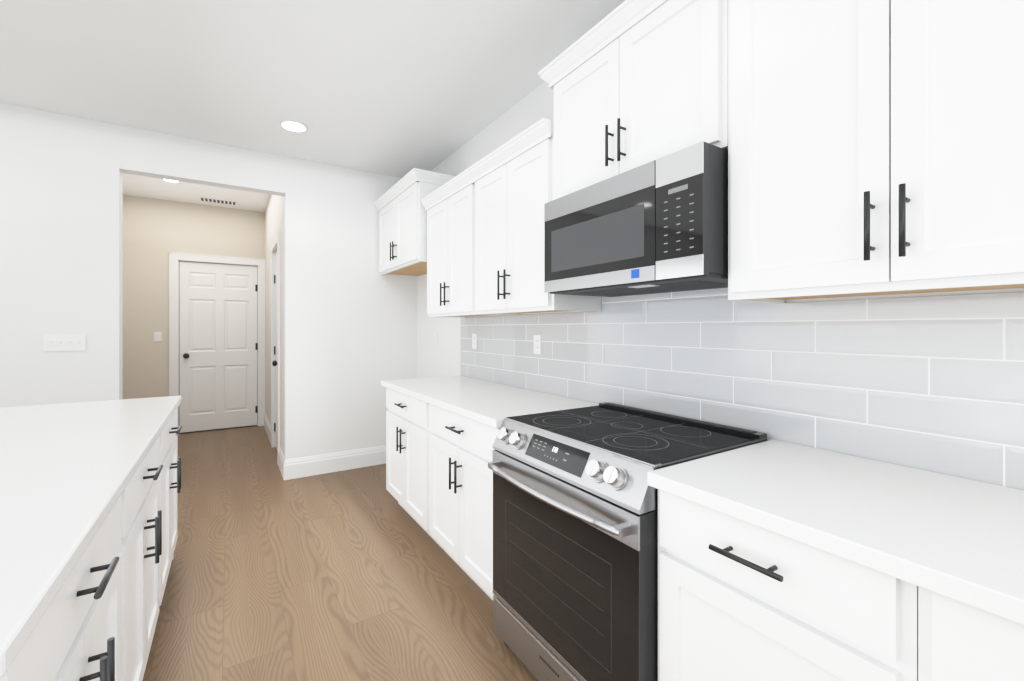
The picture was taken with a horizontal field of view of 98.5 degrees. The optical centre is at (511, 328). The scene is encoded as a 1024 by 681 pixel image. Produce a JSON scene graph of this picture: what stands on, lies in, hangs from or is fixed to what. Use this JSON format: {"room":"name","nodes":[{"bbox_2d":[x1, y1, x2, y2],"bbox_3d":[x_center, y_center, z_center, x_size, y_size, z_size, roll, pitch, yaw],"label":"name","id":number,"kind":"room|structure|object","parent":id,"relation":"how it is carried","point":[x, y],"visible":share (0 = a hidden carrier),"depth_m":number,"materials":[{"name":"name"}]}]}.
{"room":"kitchen","nodes":[
{"label":"kitchen","id":0,"kind":"room"},
{"bbox_2d":[123,195,264,398],"bbox_3d":[-4.061,-0.129,5.426,2.020,2.830,0.120,0,0,-33],"label":"wall","id":1,"kind":"structure","parent":0,"point":[149,234],"depth_m":5.25,"materials":[{"name":"paint"}]},
{"bbox_2d":[154,332,161,340],"bbox_3d":[-4.214,0.096,5.247,0.070,0.115,0.014,0,0,-33],"label":"light switch","id":2,"kind":"object","parent":1,"relation":"attached to","point":[157,336],"visible":1,"depth_m":5.25,"materials":[{"name":"white plastic"}]},
{"bbox_2d":[169,252,264,434],"bbox_3d":[-3.728,0.184,5.628,1.016,2.203,0.141,0,0,-33],"label":"door frame","id":3,"kind":"structure","parent":1,"relation":"attached to","point":[175,259],"depth_m":5.51,"materials":[{"name":"white wood"}]},
{"bbox_2d":[179,261,257,432],"bbox_3d":[-3.699,0.226,5.588,0.830,2.096,0.105,0,0,-33],"label":"end door","id":4,"kind":"structure","parent":1,"relation":"in","point":[218,346],"depth_m":5.59,"materials":[{"name":"white wood"}]},
{"bbox_2d":[123,173,269,211],"bbox_3d":[-3.418,-1.594,4.425,2.020,0.100,2.500,0,0,-33],"label":"ceiling","id":5,"kind":"structure","parent":0,"point":[146,187],"depth_m":5.04,"materials":[{"name":"paint"}]},
{"bbox_2d":[199,196,236,204],"bbox_3d":[-3.547,-1.539,5.328,0.380,0.009,0.180,0,0,-33],"label":"ceiling vent","id":6,"kind":"object","parent":5,"relation":"in","point":[214,200],"visible":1,"depth_m":5.33,"materials":[{"name":"white plastic"}]},
{"bbox_2d":[0,103,416,459],"bbox_3d":[-3.416,-0.179,2.868,5.800,2.930,0.120,0,0,-33],"label":"wall","id":7,"kind":"structure","parent":0,"point":[61,223],"depth_m":3.33,"materials":[{"name":"paint"}]},
{"bbox_2d":[43,334,85,350],"bbox_3d":[-3.058,0.097,3.018,0.206,0.113,0.014,0,0,-33],"label":"light switch","id":8,"kind":"object","parent":7,"relation":"attached to","point":[64,342],"visible":1,"depth_m":3.01,"materials":[{"name":"white plastic"}]},
{"bbox_2d":[282,445,385,479],"bbox_3d":[-1.444,1.201,4.068,1.185,0.170,0.035,0,0,-33],"label":"baseboard","id":9,"kind":"structure","parent":7,"relation":"attached to","point":[294,468],"depth_m":3.94,"materials":[{"name":"white wood"}]},
{"bbox_2d":[374,168,455,276],"bbox_3d":[-0.833,-0.846,3.815,0.426,0.676,1.072,0,0,-33],"label":"upper cabinet","id":10,"kind":"object","parent":7,"relation":"attached to","point":[403,234],"visible":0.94,"depth_m":3.57,"materials":[{"name":"white wood"}]},
{"bbox_2d":[265,195,283,454],"bbox_3d":[-2.586,-0.129,4.888,0.120,2.830,2.380,0,0,-33],"label":"wall","id":11,"kind":"structure","parent":0,"point":[269,226],"depth_m":4.98,"materials":[{"name":"paint"}]},
{"bbox_2d":[272,251,276,448],"bbox_3d":[-2.403,0.226,4.492,0.105,2.096,0.650,0,0,-33],"label":"door","id":12,"kind":"structure","parent":11,"relation":"in","point":[274,362],"depth_m":4.69,"materials":[{"name":"white wood"}]},
{"bbox_2d":[271,231,279,463],"bbox_3d":[-2.358,0.184,4.517,0.137,2.203,0.836,0,0,-33],"label":"door frame","id":13,"kind":"structure","parent":11,"relation":"attached to","point":[275,245],"depth_m":4.76,"materials":[{"name":"white wood"}]},
{"bbox_2d":[278,448,284,473],"bbox_3d":[-2.063,1.201,3.950,0.015,0.170,0.437,0,0,-33],"label":"baseboard","id":14,"kind":"structure","parent":11,"relation":"attached to","point":[280,455],"depth_m":3.98,"materials":[{"name":"white wood"}]},
{"bbox_2d":[0,0,624,177],"bbox_3d":[-1.297,-1.514,-0.429,6.040,0.100,7.720,0,0,-33],"label":"ceiling","id":15,"kind":"structure","parent":0,"point":[398,88],"depth_m":2.46,"materials":[{"name":"paint"}]},
{"bbox_2d":[280,120,307,131],"bbox_3d":[-1.575,-1.460,3.184,0.184,0.008,0.184,0,0,-33],"label":"recessed light","id":16,"kind":"object","parent":15,"relation":"in","point":[293,125],"visible":0.96,"depth_m":3.18,"materials":[{"name":"white plastic"}]},
{"bbox_2d":[143,425,537,680],"bbox_3d":[-2.005,1.316,0.673,6.040,0.060,10.340,0,0,-33],"label":"floor","id":17,"kind":"structure","parent":0,"point":[357,574],"depth_m":2.19,"materials":[{"name":"brown wood"}]},
{"bbox_2d":[0,495,120,680],"bbox_3d":[-1.082,0.850,0.707,0.660,0.872,0.758,0,0,-33],"label":"base cabinet","id":18,"kind":"object","parent":17,"relation":"on","point":[75,634],"visible":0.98,"depth_m":0.85,"materials":[{"name":"white wood"}]},
{"bbox_2d":[117,437,162,680],"bbox_3d":[-1.493,0.850,1.347,0.660,0.872,0.758,0,0,-33],"label":"base cabinet","id":19,"kind":"object","parent":17,"relation":"on","point":[140,550],"visible":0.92,"depth_m":1.45,"materials":[{"name":"white wood"}]},
{"bbox_2d":[159,407,181,605],"bbox_3d":[-1.904,0.850,1.986,0.660,0.872,0.758,0,0,-33],"label":"base cabinet","id":20,"kind":"object","parent":17,"relation":"on","point":[169,477],"visible":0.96,"depth_m":2.09,"materials":[{"name":"white wood"}]},
{"bbox_2d":[386,388,442,548],"bbox_3d":[-0.456,0.850,3.012,0.660,0.872,0.808,0,0,-33],"label":"base cabinet","id":21,"kind":"object","parent":17,"relation":"on","point":[408,430],"visible":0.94,"depth_m":2.79,"materials":[{"name":"white wood"}]},
{"bbox_2d":[381,376,598,427],"bbox_3d":[-0.241,0.396,2.682,0.636,0.036,1.637,0,0,-33],"label":"countertop","id":22,"kind":"structure","parent":21,"relation":"on","point":[492,404],"depth_m":2.42,"materials":[{"name":"white stone"}]},
{"bbox_2d":[429,404,499,599],"bbox_3d":[-0.018,0.850,2.330,0.660,0.872,0.808,0,0,-33],"label":"base cabinet","id":23,"kind":"object","parent":17,"relation":"on","point":[460,496],"visible":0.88,"depth_m":2.13,"materials":[{"name":"white wood"}]},
{"bbox_2d":[488,402,767,680],"bbox_3d":[0.367,0.821,1.636,0.707,0.930,0.767,0,0,-33],"label":"range","id":24,"kind":"object","parent":17,"relation":"on","point":[575,546],"visible":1,"depth_m":1.42,"materials":[{"name":"silver metal"}]},
{"bbox_2d":[658,489,917,680],"bbox_3d":[0.765,0.850,1.113,0.660,0.872,0.533,0,0,-33],"label":"base cabinet","id":25,"kind":"object","parent":17,"relation":"on","point":[739,600],"visible":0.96,"depth_m":0.93,"materials":[{"name":"white wood"}]},
{"bbox_2d":[918,586,1023,680],"bbox_3d":[1.115,0.850,0.567,0.660,0.872,0.760,0,0,-33],"label":"base cabinet","id":26,"kind":"object","parent":17,"relation":"on","point":[959,641],"visible":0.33,"depth_m":0.68,"materials":[{"name":"white wood"}]},
{"bbox_2d":[647,439,1023,625],"bbox_3d":[1.185,0.396,0.463,0.636,0.036,2.077,0,0,-33],"label":"countertop","id":27,"kind":"structure","parent":26,"relation":"on","point":[959,539],"depth_m":0.92,"materials":[{"name":"white stone"}]},
{"bbox_3d":[-1.544,0.850,1.314,0.659,0.872,2.320,0,0,-33],"label":"cabinet","id":28,"kind":"object","parent":17,"relation":"on","visible":0},
{"bbox_2d":[0,396,181,677],"bbox_3d":[-1.674,0.396,1.221,1.050,0.036,2.345,0,0,-33],"label":"countertop","id":29,"kind":"structure","parent":28,"relation":"on","point":[68,471],"depth_m":1.08,"materials":[{"name":"white stone"}]},
{"bbox_2d":[417,82,1023,377],"bbox_3d":[1.161,-0.089,1.222,0.120,2.750,7.840,0,0,-33],"label":"wall","id":30,"kind":"structure","parent":0,"point":[441,358],"depth_m":3.40,"materials":[{"name":"paint"}]},
{"bbox_2d":[421,169,482,317],"bbox_3d":[-0.319,-0.522,3.067,0.370,0.873,0.761,0,0,-33],"label":"upper cabinet","id":31,"kind":"object","parent":30,"relation":"attached to","point":[450,205],"visible":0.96,"depth_m":2.94,"materials":[{"name":"white wood"}]},
{"bbox_2d":[467,118,601,314],"bbox_3d":[0.093,-0.522,2.426,0.370,0.873,0.762,0,0,-33],"label":"upper cabinet","id":32,"kind":"object","parent":30,"relation":"attached to","point":[513,178],"visible":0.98,"depth_m":2.29,"materials":[{"name":"white wood"}]},
{"bbox_2d":[538,0,727,199],"bbox_3d":[0.516,-0.868,1.769,0.370,0.632,0.884,0,0,-33],"label":"upper cabinet","id":33,"kind":"object","parent":30,"relation":"attached to","point":[634,84],"visible":0.75,"depth_m":1.60,"materials":[{"name":"white wood"}]},
{"bbox_2d":[544,141,727,296],"bbox_3d":[0.519,-0.346,1.708,0.411,0.393,0.762,0,0,-33],"label":"microwave","id":34,"kind":"object","parent":33,"relation":"attached to","point":[659,225],"visible":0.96,"depth_m":1.47,"materials":[{"name":"silver metal"}]},
{"bbox_2d":[460,288,1023,489],"bbox_3d":[0.888,0.123,1.525,0.010,0.575,4.805,0,0,-33],"label":"tile backsplash","id":35,"kind":"structure","parent":30,"relation":"attached to","point":[932,383],"depth_m":1.41,"materials":[{"name":"grey tile"}]},
{"bbox_2d":[472,334,476,348],"bbox_3d":[-0.283,0.096,3.331,0.007,0.115,0.070,0,0,-33],"label":"outlet","id":36,"kind":"object","parent":35,"relation":"attached to","point":[474,341],"visible":1,"depth_m":3.33,"materials":[{"name":"white plastic"}]},
{"bbox_2d":[534,335,540,353],"bbox_3d":[0.152,0.096,2.653,0.007,0.115,0.070,0,0,-33],"label":"outlet","id":37,"kind":"object","parent":35,"relation":"attached to","point":[537,344],"visible":1,"depth_m":2.65,"materials":[{"name":"white plastic"}]},
{"bbox_2d":[728,0,1023,302],"bbox_3d":[0.967,-0.635,1.066,0.370,1.098,0.787,0,0,-33],"label":"upper cabinet","id":38,"kind":"object","parent":30,"relation":"attached to","point":[875,147],"visible":1,"depth_m":1.01,"materials":[{"name":"white wood"}]}
]}

